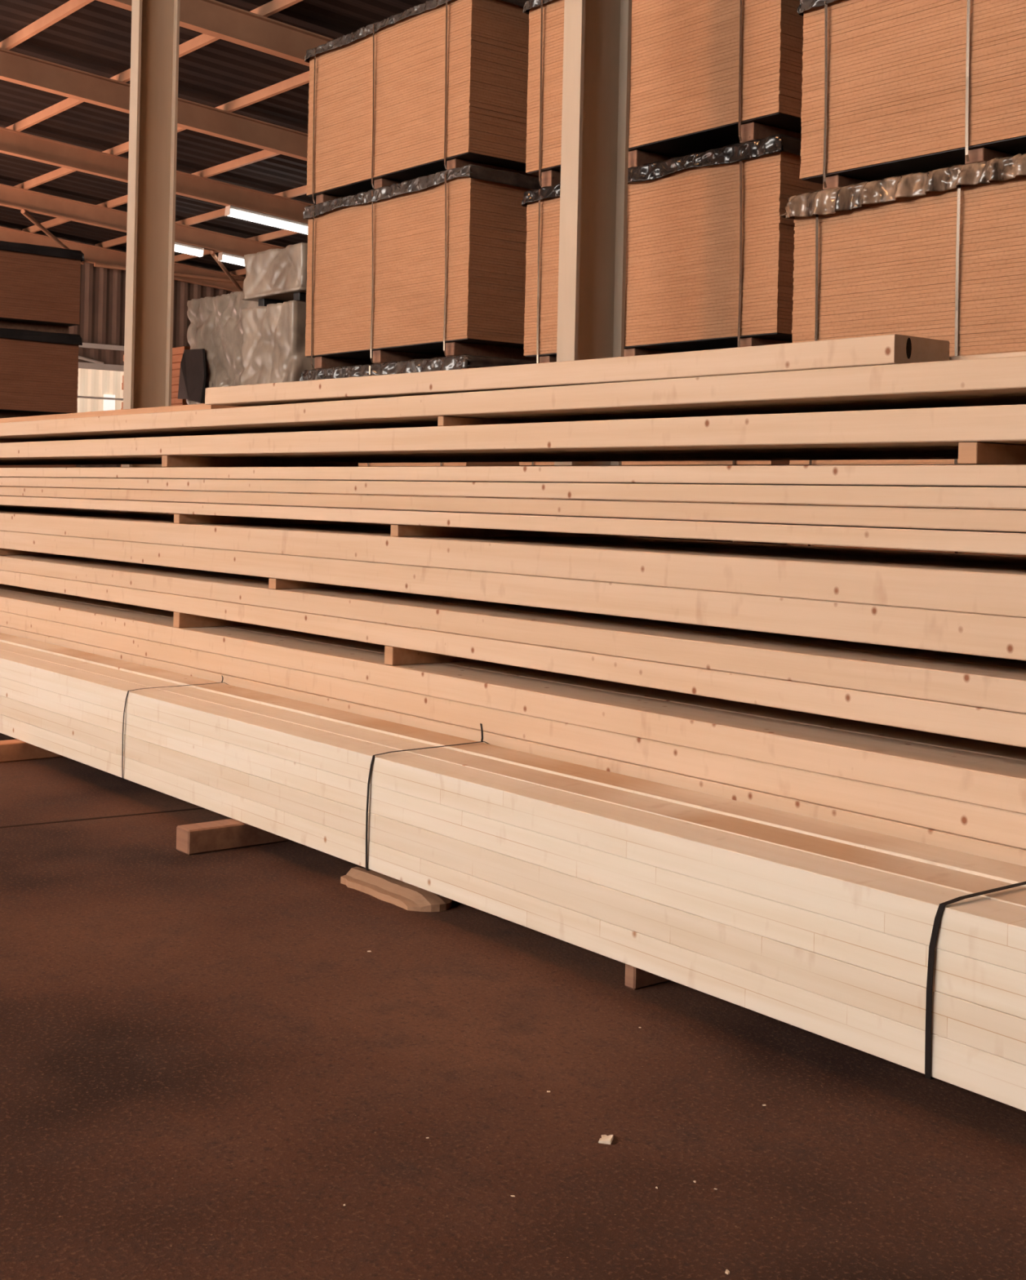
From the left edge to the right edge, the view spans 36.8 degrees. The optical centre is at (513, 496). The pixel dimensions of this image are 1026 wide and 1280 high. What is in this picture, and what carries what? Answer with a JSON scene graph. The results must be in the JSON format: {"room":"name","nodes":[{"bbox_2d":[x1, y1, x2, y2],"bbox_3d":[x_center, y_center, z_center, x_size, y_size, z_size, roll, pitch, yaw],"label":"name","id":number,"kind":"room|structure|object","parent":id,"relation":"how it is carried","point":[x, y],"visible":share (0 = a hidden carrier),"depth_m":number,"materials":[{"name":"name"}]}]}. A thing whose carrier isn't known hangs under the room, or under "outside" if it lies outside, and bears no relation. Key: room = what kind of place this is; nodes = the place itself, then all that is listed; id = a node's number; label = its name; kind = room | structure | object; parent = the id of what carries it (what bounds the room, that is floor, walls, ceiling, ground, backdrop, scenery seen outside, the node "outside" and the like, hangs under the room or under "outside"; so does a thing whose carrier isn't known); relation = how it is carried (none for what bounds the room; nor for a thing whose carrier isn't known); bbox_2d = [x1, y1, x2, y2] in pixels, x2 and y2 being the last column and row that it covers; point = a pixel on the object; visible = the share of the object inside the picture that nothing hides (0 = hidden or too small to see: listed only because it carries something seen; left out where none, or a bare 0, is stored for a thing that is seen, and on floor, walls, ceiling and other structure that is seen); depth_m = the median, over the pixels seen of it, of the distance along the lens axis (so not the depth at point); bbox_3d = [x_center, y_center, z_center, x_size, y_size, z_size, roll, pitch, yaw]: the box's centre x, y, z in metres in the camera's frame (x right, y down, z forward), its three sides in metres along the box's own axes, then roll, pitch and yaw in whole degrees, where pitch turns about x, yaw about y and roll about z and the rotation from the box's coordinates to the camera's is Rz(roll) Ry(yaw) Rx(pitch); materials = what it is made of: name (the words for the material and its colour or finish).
{"room":"lumber warehouse","nodes":[
{"label":"lumber warehouse","id":0,"kind":"room"},
{"bbox_2d":[0,225,245,511],"bbox_3d":[-21.972,-4.671,38.301,39.050,10.974,0.160,1,0,-38],"label":"wall","id":1,"kind":"structure","parent":0,"point":[102,290],"depth_m":46.14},
{"bbox_2d":[77,342,124,413],"bbox_3d":[-11.496,-3.184,46.417,8.400,2.660,0.150,1,0,-38],"label":"window","id":2,"kind":"structure","parent":1,"relation":"in","point":[100,366],"depth_m":45.83,"materials":[{"name":"glass"}]},
{"bbox_2d":[0,0,429,275],"bbox_3d":[-5.529,-8.322,17.650,39.600,3.179,53.250,1,0,-38],"label":"ceiling","id":3,"kind":"structure","parent":0,"point":[95,38],"depth_m":30.46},
{"bbox_2d":[0,0,94,49],"bbox_3d":[-2.893,-7.873,19.686,0.075,0.176,52.550,1,0,-38],"label":"purlin","id":4,"kind":"structure","parent":3,"relation":"attached to","point":[70,6],"depth_m":25.93,"materials":[{"name":"metal"}]},
{"bbox_2d":[0,226,245,291],"bbox_3d":[-21.528,-8.214,37.800,38.960,3.529,0.220,1,0,-38],"label":"rafter","id":5,"kind":"object","parent":3,"relation":"attached to","point":[92,254],"depth_m":45.34,"materials":[{"name":"wood"}]},
{"bbox_2d":[0,183,285,256],"bbox_3d":[-18.234,-8.141,33.648,38.960,3.529,0.220,1,0,-38],"label":"rafter","id":6,"kind":"object","parent":3,"relation":"attached to","point":[11,197],"depth_m":39.72,"materials":[{"name":"wood"}]},
{"bbox_2d":[22,150,279,232],"bbox_3d":[2.264,-7.245,23.789,0.075,0.176,52.550,1,0,-38],"label":"purlin","id":7,"kind":"structure","parent":3,"relation":"attached to","point":[264,154],"depth_m":35.22,"materials":[{"name":"metal"}]},
{"bbox_2d":[0,48,308,160],"bbox_3d":[-11.646,-7.996,25.346,38.960,3.529,0.220,1,0,-38],"label":"rafter","id":8,"kind":"object","parent":3,"relation":"attached to","point":[16,68],"depth_m":28.83,"materials":[{"name":"metal"}]},
{"bbox_2d":[5,0,302,131],"bbox_3d":[-1.174,-7.664,21.054,0.075,0.176,52.550,1,0,-38],"label":"purlin","id":9,"kind":"structure","parent":3,"relation":"attached to","point":[273,6],"depth_m":26.91,"materials":[{"name":"metal"}]},
{"bbox_2d":[0,126,314,223],"bbox_3d":[-14.940,-8.069,29.497,38.960,3.529,0.220,1,0,-38],"label":"rafter","id":10,"kind":"object","parent":3,"relation":"attached to","point":[14,143],"depth_m":34.42,"materials":[{"name":"metal"}]},
{"bbox_2d":[224,204,308,234],"bbox_3d":[-5.661,-6.567,36.887,2.619,0.432,0.230,1,0,-38],"label":"lamp","id":11,"kind":"object","parent":10,"relation":"hanging from","point":[230,211],"visible":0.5,"depth_m":36.63,"materials":[{"name":"white paint"}]},
{"bbox_2d":[13,71,309,189],"bbox_3d":[0.545,-7.454,22.421,0.075,0.176,52.550,1,0,-38],"label":"purlin","id":12,"kind":"structure","parent":3,"relation":"attached to","point":[301,79],"depth_m":29.75,"materials":[{"name":"metal"}]},
{"bbox_2d":[95,185,306,248],"bbox_3d":[3.983,-7.035,25.157,0.075,0.176,52.550,1,0,-38],"label":"purlin","id":13,"kind":"structure","parent":3,"relation":"attached to","point":[301,190],"depth_m":40.23,"materials":[{"name":"wood"}]},
{"bbox_2d":[96,0,333,66],"bbox_3d":[-8.352,-7.924,21.194,38.960,3.529,0.220,1,0,-38],"label":"rafter","id":14,"kind":"object","parent":3,"relation":"attached to","point":[213,18],"depth_m":24.45,"materials":[{"name":"metal"}]},
{"bbox_2d":[0,733,1025,1279],"bbox_3d":[-5.726,1.324,17.631,39.000,0.300,52.700,1,0,-38],"label":"floor","id":15,"kind":"structure","parent":0,"point":[206,1058],"depth_m":3.31,"materials":[{"name":"concrete"}]},
{"bbox_2d":[0,739,63,762],"bbox_3d":[-2.432,1.203,7.284,1.090,0.088,0.100,1,0,-38],"label":"block","id":16,"kind":"object","parent":15,"relation":"on","point":[11,750],"visible":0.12,"depth_m":7.31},
{"bbox_2d":[0,714,1025,1111],"bbox_3d":[-1.569,1.130,6.487,0.147,0.091,13.083,1,0,-38],"label":"beam","id":17,"kind":"structure","parent":16,"relation":"on","point":[991,1076],"depth_m":4.06,"materials":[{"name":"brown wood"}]},
{"bbox_2d":[0,695,1025,1065],"bbox_3d":[-1.559,1.039,6.474,0.147,0.091,13.106,1,0,-38],"label":"beam","id":18,"kind":"structure","parent":17,"relation":"on","point":[994,1032],"depth_m":4.06,"materials":[{"name":"brown wood"}]},
{"bbox_2d":[0,676,1025,1019],"bbox_3d":[-1.573,0.947,6.496,0.147,0.091,13.130,1,0,-38],"label":"beam","id":19,"kind":"structure","parent":18,"relation":"on","point":[992,986],"depth_m":4.06,"materials":[{"name":"brown wood"}]},
{"bbox_2d":[0,649,1025,973],"bbox_3d":[-1.558,0.856,6.479,0.147,0.091,13.084,1,0,-38],"label":"beam","id":20,"kind":"structure","parent":19,"relation":"on","point":[986,930],"depth_m":4.10,"materials":[{"name":"brown wood"}]},
{"bbox_2d":[924,881,1025,1079],"bbox_3d":[1.074,1.045,3.397,0.462,0.388,0.040,1,0,-36],"label":"strap","id":21,"kind":"object","parent":20,"relation":"attached to","point":[941,906],"visible":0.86,"depth_m":3.27,"materials":[{"name":"black"}]},
{"bbox_3d":[-1.462,1.133,6.589,0.147,0.091,13.124,1,0,-38],"label":"beam","id":22,"kind":"structure","parent":16,"relation":"on","visible":0},
{"bbox_3d":[-1.449,1.041,6.574,0.147,0.091,13.106,1,0,-38],"label":"beam","id":23,"kind":"structure","parent":22,"relation":"on","visible":0},
{"bbox_3d":[-1.457,0.950,6.588,0.147,0.091,13.074,1,0,-38],"label":"beam","id":24,"kind":"structure","parent":23,"relation":"on","visible":0},
{"bbox_2d":[0,641,1025,907],"bbox_3d":[-1.458,0.856,6.591,0.147,0.094,13.027,1,0,-38],"label":"beam","id":25,"kind":"structure","parent":24,"relation":"on","point":[940,876],"depth_m":4.35,"materials":[{"name":"brown wood"}]},
{"bbox_2d":[35,506,75,509],"bbox_3d":[-7.269,0.618,19.271,2.502,1.045,3.292,1,0,-38],"label":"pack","id":26,"kind":"object","parent":15,"relation":"on","point":[35,507],"visible":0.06,"depth_m":18.93,"materials":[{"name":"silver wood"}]},
{"bbox_2d":[0,464,75,507],"bbox_3d":[-7.244,-0.426,19.269,2.497,1.037,3.291,1,0,-38],"label":"wooden plank","id":27,"kind":"object","parent":26,"relation":"on","point":[71,465],"visible":0.02,"depth_m":18.47,"materials":[{"name":"beige wood"}]},
{"bbox_2d":[0,328,82,417],"bbox_3d":[-7.220,-1.486,19.268,2.501,1.077,3.294,1,0,-38],"label":"pack","id":28,"kind":"object","parent":27,"relation":"on","point":[39,370],"visible":0.97,"depth_m":18.46,"materials":[{"name":"brown wood"}]},
{"bbox_2d":[0,240,84,333],"bbox_3d":[-7.199,-2.535,19.270,2.499,1.017,3.292,1,0,-38],"label":"pack","id":29,"kind":"object","parent":28,"relation":"on","point":[40,285],"visible":0.99,"depth_m":18.47,"materials":[{"name":"brown wood"}]},
{"bbox_2d":[120,0,180,514],"bbox_3d":[-2.815,-3.196,12.111,0.440,8.866,0.240,1,0,-38],"label":"steel column","id":30,"kind":"structure","parent":15,"relation":"on","point":[155,24],"depth_m":12.10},
{"bbox_2d":[176,818,291,854],"bbox_3d":[-0.927,1.236,5.734,0.660,0.088,0.100,1,0,-38],"label":"block","id":31,"kind":"object","parent":15,"relation":"on","point":[230,833],"visible":0.48,"depth_m":5.58,"materials":[{"name":"brown wood"}]},
{"bbox_2d":[240,491,291,493],"bbox_3d":[-2.104,0.419,16.633,1.400,1.669,1.140,1,0,-38],"label":"pack","id":32,"kind":"object","parent":15,"relation":"on","point":[240,491],"visible":0.02,"depth_m":16.02},
{"bbox_2d":[239,300,319,385],"bbox_3d":[-2.068,-1.211,16.633,1.400,1.590,1.140,1,0,-38],"label":"pack","id":33,"kind":"object","parent":32,"relation":"on","point":[273,348],"visible":0.19,"depth_m":16.08},
{"bbox_2d":[242,242,307,306],"bbox_3d":[-1.985,-2.299,16.558,1.400,0.570,1.230,1,0,-38],"label":"pack","id":34,"kind":"object","parent":33,"relation":"on","point":[273,276],"visible":0.38,"depth_m":16.11},
{"bbox_2d":[340,866,452,911],"bbox_3d":[-0.376,1.268,5.004,0.153,0.047,0.469,1,0,-38],"label":"wood offcut","id":35,"kind":"object","parent":15,"relation":"on","point":[407,896],"visible":0.88,"depth_m":4.94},
{"bbox_2d":[554,0,631,500],"bbox_3d":[0.454,-3.124,7.992,0.440,8.866,0.240,1,0,-38],"label":"steel column","id":36,"kind":"structure","parent":15,"relation":"on","point":[596,77],"depth_m":7.98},
{"bbox_2d":[624,964,671,989],"bbox_3d":[0.456,1.266,4.220,0.375,0.088,0.042,1,0,-38],"label":"block","id":37,"kind":"object","parent":15,"relation":"on","point":[636,978],"visible":0.24,"depth_m":4.11,"materials":[{"name":"brown wood"}]},
{"bbox_3d":[-1.331,1.134,6.661,0.147,0.093,13.114,1,0,-38],"label":"beam","id":38,"kind":"structure","parent":15,"relation":"on","visible":0},
{"bbox_3d":[-1.349,1.040,6.686,0.147,0.093,13.126,1,0,-38],"label":"beam","id":39,"kind":"structure","parent":38,"relation":"on","visible":0},
{"bbox_3d":[-1.319,0.947,6.651,0.147,0.093,13.125,1,0,-38],"label":"beam","id":40,"kind":"structure","parent":39,"relation":"on","visible":0},
{"bbox_2d":[0,632,1025,887],"bbox_3d":[-1.354,0.853,6.698,0.147,0.093,13.076,1,0,-38],"label":"beam","id":41,"kind":"structure","parent":40,"relation":"on","point":[1006,872],"depth_m":4.61,"materials":[{"name":"brown wood"}]},
{"bbox_3d":[-3.073,0.398,19.623,1.600,1.670,1.850,1,0,-38],"label":"pack","id":42,"kind":"object","parent":15,"relation":"on","visible":0},
{"bbox_2d":[177,290,258,404],"bbox_3d":[-3.087,-1.472,19.644,1.660,2.068,1.950,1,0,-38],"label":"pack","id":43,"kind":"object","parent":42,"relation":"on","point":[214,358],"visible":0.16,"depth_m":19.33},
{"bbox_3d":[-0.441,0.770,11.351,1.438,1.040,2.150,1,0,-38],"label":"pack","id":44,"kind":"object","parent":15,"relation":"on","visible":0},
{"bbox_2d":[298,354,539,524],"bbox_3d":[-0.421,-0.348,11.357,1.480,1.192,2.169,1,0,-38],"label":"pack","id":45,"kind":"object","parent":44,"relation":"on","point":[464,361],"visible":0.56,"depth_m":10.50,"materials":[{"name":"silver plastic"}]},
{"bbox_2d":[302,164,541,368],"bbox_3d":[-0.402,-1.571,11.369,1.442,1.247,2.151,1,0,-38],"label":"pack","id":46,"kind":"object","parent":45,"relation":"on","point":[433,265],"visible":0.8,"depth_m":10.59,"materials":[{"name":"brown wood"}]},
{"bbox_2d":[304,0,541,204],"bbox_3d":[-0.395,-2.793,11.390,1.440,1.192,2.149,1,0,-38],"label":"pack","id":47,"kind":"object","parent":46,"relation":"on","point":[432,86],"visible":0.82,"depth_m":10.63,"materials":[{"name":"brown wood"}]},
{"bbox_3d":[1.199,0.812,9.283,1.442,1.030,2.184,1,0,-38],"label":"pack","id":48,"kind":"object","parent":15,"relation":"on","visible":0},
{"bbox_2d":[519,460,884,545],"bbox_3d":[1.222,-0.220,9.283,1.444,1.027,2.188,1,0,-38],"label":"pack","id":49,"kind":"object","parent":48,"relation":"on","point":[708,462],"visible":0.02,"depth_m":8.52,"materials":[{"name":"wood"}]},
{"bbox_2d":[521,133,822,363],"bbox_3d":[1.258,-1.317,9.268,1.444,1.162,2.190,1,0,-38],"label":"pack","id":50,"kind":"object","parent":49,"relation":"on","point":[710,250],"visible":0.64,"depth_m":8.49,"materials":[{"name":"brown wood"}]},
{"bbox_2d":[523,0,804,187],"bbox_3d":[1.271,-2.499,9.283,1.442,1.197,2.183,1,0,-38],"label":"pack","id":51,"kind":"object","parent":50,"relation":"on","point":[705,75],"visible":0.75,"depth_m":8.59,"materials":[{"name":"brown wood"}]},
{"bbox_3d":[2.686,0.979,7.404,1.440,0.760,2.532,1,0,-38],"label":"pack","id":52,"kind":"object","parent":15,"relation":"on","visible":0},
{"bbox_2d":[787,459,1025,556],"bbox_3d":[2.704,0.113,7.405,1.442,0.967,2.536,1,0,-38],"label":"pack","id":53,"kind":"object","parent":52,"relation":"on","point":[836,461],"visible":0.02,"depth_m":7.46,"materials":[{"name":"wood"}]},
{"bbox_2d":[779,153,1025,356],"bbox_3d":[2.728,-0.952,7.407,1.542,1.157,2.630,1,0,-38],"label":"pack","id":54,"kind":"object","parent":53,"relation":"on","point":[940,253],"visible":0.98,"depth_m":7.32,"materials":[{"name":"brown wood"}]},
{"bbox_2d":[796,0,1025,189],"bbox_3d":[2.773,-2.036,7.381,1.440,1.007,2.535,1,0,-38],"label":"pack","id":55,"kind":"object","parent":54,"relation":"on","point":[891,88],"visible":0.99,"depth_m":7.41,"materials":[{"name":"brown wood"}]},
{"bbox_3d":[-0.809,1.202,7.167,1.125,0.160,0.160,1,0,-38],"label":"block","id":56,"kind":"object","parent":15,"relation":"on","visible":0},
{"bbox_3d":[-1.228,1.071,6.886,0.239,0.082,13.521,1,0,-38],"label":"timber beam","id":57,"kind":"structure","parent":56,"relation":"on","visible":0},
{"bbox_3d":[-1.312,0.986,6.992,0.238,0.082,13.549,1,0,-38],"label":"timber beam","id":58,"kind":"structure","parent":57,"relation":"on","visible":0},
{"bbox_3d":[-1.259,0.903,6.928,0.238,0.082,13.401,1,0,-38],"label":"timber beam","id":59,"kind":"structure","parent":58,"relation":"on","visible":0},
{"bbox_2d":[0,625,1025,866],"bbox_3d":[-1.339,0.818,7.030,0.238,0.082,13.784,1,0,-38],"label":"timber beam","id":60,"kind":"structure","parent":59,"relation":"on","point":[986,849],"depth_m":4.75,"materials":[{"name":"brown wood"}]},
{"bbox_2d":[0,610,1025,849],"bbox_3d":[-1.339,0.735,7.035,0.238,0.082,13.654,1,0,-38],"label":"timber beam","id":61,"kind":"structure","parent":60,"relation":"on","point":[1003,827],"depth_m":4.77,"materials":[{"name":"brown wood"}]},
{"bbox_2d":[0,589,1025,814],"bbox_3d":[-1.184,0.654,6.841,0.238,0.082,13.572,1,0,-38],"label":"timber beam","id":62,"kind":"structure","parent":61,"relation":"on","point":[978,779],"depth_m":4.79,"materials":[{"name":"brown wood"}]},
{"bbox_2d":[173,611,253,627],"bbox_3d":[-1.080,0.579,7.528,1.225,0.071,0.060,1,0,-38],"label":"batten","id":63,"kind":"object","parent":62,"relation":"on","point":[180,620],"visible":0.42,"depth_m":7.18,"materials":[{"name":"brown wood"}]},
{"bbox_2d":[384,645,476,665],"bbox_3d":[0.014,0.603,6.150,1.225,0.071,0.055,1,0,-38],"label":"batten","id":64,"kind":"object","parent":62,"relation":"on","point":[393,655],"visible":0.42,"depth_m":5.80,"materials":[{"name":"brown wood"}]},
{"bbox_2d":[0,569,1025,747],"bbox_3d":[-1.172,0.500,6.827,0.238,0.078,13.595,1,0,-38],"label":"timber beam","id":65,"kind":"structure","parent":64,"relation":"on","point":[994,726],"depth_m":4.76,"materials":[{"name":"brown wood"}]},
{"bbox_2d":[0,555,1025,713],"bbox_3d":[-1.233,0.420,6.910,0.238,0.078,13.783,1,0,-38],"label":"timber beam","id":66,"kind":"structure","parent":65,"relation":"on","point":[975,685],"depth_m":4.80,"materials":[{"name":"brown wood"}]},
{"bbox_2d":[268,577,356,589],"bbox_3d":[-0.528,0.373,6.839,1.225,0.044,0.060,1,0,-38],"label":"batten","id":67,"kind":"object","parent":66,"relation":"on","point":[274,584],"visible":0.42,"depth_m":6.49,"materials":[{"name":"brown wood"}]},
{"bbox_2d":[0,530,1025,660],"bbox_3d":[-1.231,0.284,6.912,0.238,0.101,13.605,1,0,-38],"label":"timber beam","id":68,"kind":"structure","parent":67,"relation":"on","point":[1004,637],"depth_m":4.78,"materials":[{"name":"brown wood"}]},
{"bbox_2d":[0,511,1025,617],"bbox_3d":[-1.295,0.180,6.994,0.238,0.101,13.579,1,0,-38],"label":"timber beam","id":69,"kind":"structure","parent":68,"relation":"on","point":[997,592],"depth_m":4.79,"materials":[{"name":"brown wood"}]},
{"bbox_2d":[173,513,398,524],"bbox_3d":[-1.082,0.111,7.544,1.225,0.044,0.055,1,0,-38],"label":"batten","id":70,"kind":"object","parent":69,"relation":"on","point":[178,517],"visible":0.6,"depth_m":7.35,"materials":[{"name":"brown wood"}]},
{"bbox_2d":[0,495,1025,555],"bbox_3d":[-1.229,0.059,6.913,0.238,0.051,13.912,1,0,-38],"label":"timber beam","id":71,"kind":"structure","parent":70,"relation":"on","point":[919,539],"depth_m":4.79,"materials":[{"name":"brown wood"}]},
{"bbox_2d":[0,486,1025,532],"bbox_3d":[-1.215,0.004,6.900,0.238,0.051,13.543,1,0,-38],"label":"timber beam","id":72,"kind":"structure","parent":71,"relation":"on","point":[995,520],"depth_m":4.79,"materials":[{"name":"brown wood"}]},
{"bbox_2d":[0,477,1025,509],"bbox_3d":[-1.234,-0.050,6.925,0.238,0.051,13.903,1,0,-38],"label":"timber beam","id":73,"kind":"structure","parent":72,"relation":"on","point":[1015,498],"depth_m":4.77,"materials":[{"name":"brown wood"}]},
{"bbox_2d":[0,464,1025,487],"bbox_3d":[-1.208,-0.104,6.893,0.238,0.051,13.500,1,0,-38],"label":"timber beam","id":74,"kind":"structure","parent":73,"relation":"on","point":[989,475],"depth_m":4.82,"materials":[{"name":"brown wood"}]},
{"bbox_2d":[161,455,358,466],"bbox_3d":[-1.226,-0.160,7.604,1.065,0.053,0.055,1,0,-38],"label":"batten","id":75,"kind":"object","parent":74,"relation":"on","point":[166,460],"visible":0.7,"depth_m":7.49,"materials":[{"name":"brown wood"}]},
{"bbox_2d":[0,456,958,465],"bbox_3d":[-0.464,-0.214,7.534,0.238,0.086,13.490,1,0,-38],"label":"timber beam","id":76,"kind":"structure","parent":75,"relation":"on","point":[913,457],"depth_m":6.25,"materials":[{"name":"brown wood"}]},
{"bbox_2d":[0,404,1025,459],"bbox_3d":[-1.261,-0.232,6.964,0.238,0.086,13.645,1,0,-38],"label":"timber beam","id":77,"kind":"structure","parent":75,"relation":"on","point":[1000,424],"depth_m":4.81,"materials":[{"name":"brown wood"}]},
{"bbox_2d":[437,416,543,426],"bbox_3d":[0.219,-0.261,5.915,1.225,0.036,0.035,1,0,-38],"label":"batten","id":78,"kind":"object","parent":77,"relation":"on","point":[442,420],"visible":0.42,"depth_m":5.59,"materials":[{"name":"brown wood"}]},
{"bbox_2d":[0,444,1025,461],"bbox_3d":[-1.059,-0.227,7.100,0.238,0.086,14.016,1,0,-38],"label":"timber beam","id":79,"kind":"structure","parent":75,"relation":"on","point":[934,447],"depth_m":5.40,"materials":[{"name":"brown wood"}]},
{"bbox_2d":[958,442,1025,465],"bbox_3d":[1.534,-0.099,4.126,1.065,0.053,0.055,1,0,-38],"label":"batten","id":80,"kind":"object","parent":74,"relation":"on","point":[969,453],"visible":1,"depth_m":3.81,"materials":[{"name":"brown wood"}]},
{"bbox_2d":[0,449,958,462],"bbox_3d":[-0.917,-0.224,7.314,0.238,0.086,13.451,1,0,-38],"label":"timber beam","id":81,"kind":"structure","parent":80,"relation":"on","point":[922,451],"depth_m":5.68,"materials":[{"name":"brown wood"}]},
{"bbox_2d":[0,453,958,464],"bbox_3d":[-0.635,-0.218,7.355,0.238,0.086,13.701,1,0,-38],"label":"timber beam","id":82,"kind":"structure","parent":80,"relation":"on","point":[936,454],"depth_m":5.99,"materials":[{"name":"brown wood"}]},
{"bbox_2d":[391,524,639,537],"bbox_3d":[0.037,0.136,6.134,1.225,0.044,0.050,1,0,-38],"label":"batten","id":83,"kind":"object","parent":69,"relation":"on","point":[396,530],"visible":0.7,"depth_m":5.95,"materials":[{"name":"brown wood"}]},
{"bbox_3d":[-0.577,0.073,7.668,0.238,0.051,13.569,1,0,-38],"label":"timber beam","id":84,"kind":"structure","parent":83,"relation":"on","visible":0},
{"bbox_2d":[23,486,1018,510],"bbox_3d":[-0.460,0.021,7.523,0.238,0.051,13.885,1,0,-38],"label":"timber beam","id":85,"kind":"structure","parent":84,"relation":"on","point":[24,486],"depth_m":6.41,"materials":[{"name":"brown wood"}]},
{"bbox_3d":[-0.554,-0.035,7.643,0.238,0.051,13.644,1,0,-38],"label":"timber beam","id":86,"kind":"structure","parent":85,"relation":"on","visible":0},
{"bbox_3d":[-0.459,-0.087,7.526,0.238,0.051,13.232,1,0,-38],"label":"timber beam","id":87,"kind":"structure","parent":86,"relation":"on","visible":0},
{"bbox_2d":[44,464,979,467],"bbox_3d":[-0.371,-0.132,7.492,0.106,0.034,12.800,1,0,-38],"label":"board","id":88,"kind":"object","parent":87,"relation":"on","point":[738,464],"visible":0.2,"depth_m":6.37,"materials":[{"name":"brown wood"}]},
{"bbox_3d":[-1.020,0.288,7.037,0.238,0.101,13.695,1,0,-38],"label":"timber beam","id":89,"kind":"structure","parent":67,"relation":"on","visible":0},
{"bbox_2d":[0,509,1025,570],"bbox_3d":[-1.096,0.185,7.136,0.238,0.101,13.877,1,0,-38],"label":"timber beam","id":90,"kind":"structure","parent":89,"relation":"on","point":[722,551],"depth_m":5.10,"materials":[{"name":"brown wood"}]},
{"bbox_3d":[-0.833,0.292,7.198,0.238,0.101,13.672,1,0,-38],"label":"timber beam","id":91,"kind":"structure","parent":67,"relation":"on","visible":0},
{"bbox_2d":[0,507,1025,566],"bbox_3d":[-0.778,0.192,7.128,0.239,0.101,13.719,1,0,-38],"label":"timber beam","id":92,"kind":"structure","parent":91,"relation":"on","point":[916,558],"depth_m":5.29,"materials":[{"name":"brown wood"}]},
{"bbox_3d":[-0.745,0.294,7.480,0.238,0.101,13.802,1,0,-38],"label":"timber beam","id":93,"kind":"structure","parent":67,"relation":"on","visible":0},
{"bbox_2d":[0,506,1025,563],"bbox_3d":[-0.758,0.192,7.501,0.239,0.101,13.731,1,0,-38],"label":"timber beam","id":94,"kind":"structure","parent":93,"relation":"on","point":[169,516],"depth_m":5.50,"materials":[{"name":"brown wood"}]},
{"bbox_3d":[-0.468,0.300,7.527,0.238,0.101,13.875,1,0,-38],"label":"timber beam","id":95,"kind":"structure","parent":67,"relation":"on","visible":0},
{"bbox_2d":[0,505,1025,559],"bbox_3d":[-0.362,0.201,7.392,0.238,0.101,13.541,1,0,-38],"label":"timber beam","id":96,"kind":"structure","parent":95,"relation":"on","point":[628,538],"depth_m":5.69,"materials":[{"name":"brown wood"}]},
{"bbox_3d":[-0.997,0.504,7.001,0.238,0.078,13.482,1,0,-38],"label":"timber beam","id":97,"kind":"structure","parent":64,"relation":"on","visible":0},
{"bbox_2d":[31,555,1025,669],"bbox_3d":[-1.151,0.422,7.201,0.238,0.078,13.717,1,0,-38],"label":"timber beam","id":98,"kind":"structure","parent":97,"relation":"on","point":[980,660],"depth_m":5.12,"materials":[{"name":"brown wood"}]},
{"bbox_3d":[-1.196,1.072,7.240,0.238,0.082,13.650,1,0,-38],"label":"timber beam","id":99,"kind":"structure","parent":56,"relation":"on","visible":0},
{"bbox_3d":[-1.065,0.991,7.074,0.238,0.082,13.630,1,0,-38],"label":"timber beam","id":100,"kind":"structure","parent":99,"relation":"on","visible":0},
{"bbox_3d":[-1.020,0.909,7.022,0.238,0.082,13.281,1,0,-38],"label":"timber beam","id":101,"kind":"structure","parent":100,"relation":"on","visible":0},
{"bbox_3d":[-1.078,0.824,7.097,0.238,0.082,14.031,1,0,-38],"label":"timber beam","id":102,"kind":"structure","parent":101,"relation":"on","visible":0},
{"bbox_3d":[-1.078,0.740,7.097,0.239,0.082,13.464,1,0,-38],"label":"timber beam","id":103,"kind":"structure","parent":102,"relation":"on","visible":0},
{"bbox_2d":[0,583,1025,761],"bbox_3d":[-1.049,0.657,7.064,0.238,0.082,13.396,1,0,-38],"label":"timber beam","id":104,"kind":"structure","parent":103,"relation":"on","point":[1011,752],"depth_m":5.03,"materials":[{"name":"brown wood"}]},
{"bbox_3d":[2.643,-0.208,2.860,1.225,0.036,0.050,1,0,-38],"label":"batten","id":105,"kind":"object","parent":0,"visible":0},
{"bbox_2d":[0,355,1025,439],"bbox_3d":[-1.232,-0.351,6.931,0.239,0.077,13.648,1,0,-38],"label":"timber beam","id":106,"kind":"structure","parent":105,"relation":"on","point":[1002,376],"depth_m":4.81,"materials":[{"name":"brown wood"}]},
{"bbox_2d":[204,333,949,406],"bbox_3d":[-0.114,-0.415,5.520,0.238,0.095,3.800,1,0,-38],"label":"timber beam","id":107,"kind":"structure","parent":106,"relation":"on","point":[886,349],"depth_m":4.82,"materials":[{"name":"brown wood"}]},
{"bbox_2d":[13,395,1025,440],"bbox_3d":[-1.155,-0.350,7.226,0.238,0.077,13.577,1,0,-38],"label":"timber beam","id":108,"kind":"structure","parent":105,"relation":"on","point":[1011,399],"depth_m":5.17,"materials":[{"name":"brown wood"}]},
{"bbox_2d":[0,403,243,422],"bbox_3d":[-3.324,-0.465,9.942,0.206,0.055,6.280,1,0,-38],"label":"board","id":109,"kind":"object","parent":108,"relation":"on","point":[193,406],"visible":0.46,"depth_m":8.26,"materials":[{"name":"brown wood"}]},
{"bbox_2d":[55,403,1025,440],"bbox_3d":[-0.913,-0.344,7.313,0.239,0.077,13.584,1,0,-38],"label":"timber beam","id":110,"kind":"structure","parent":105,"relation":"on","point":[1005,403],"depth_m":5.20,"materials":[{"name":"brown wood"}]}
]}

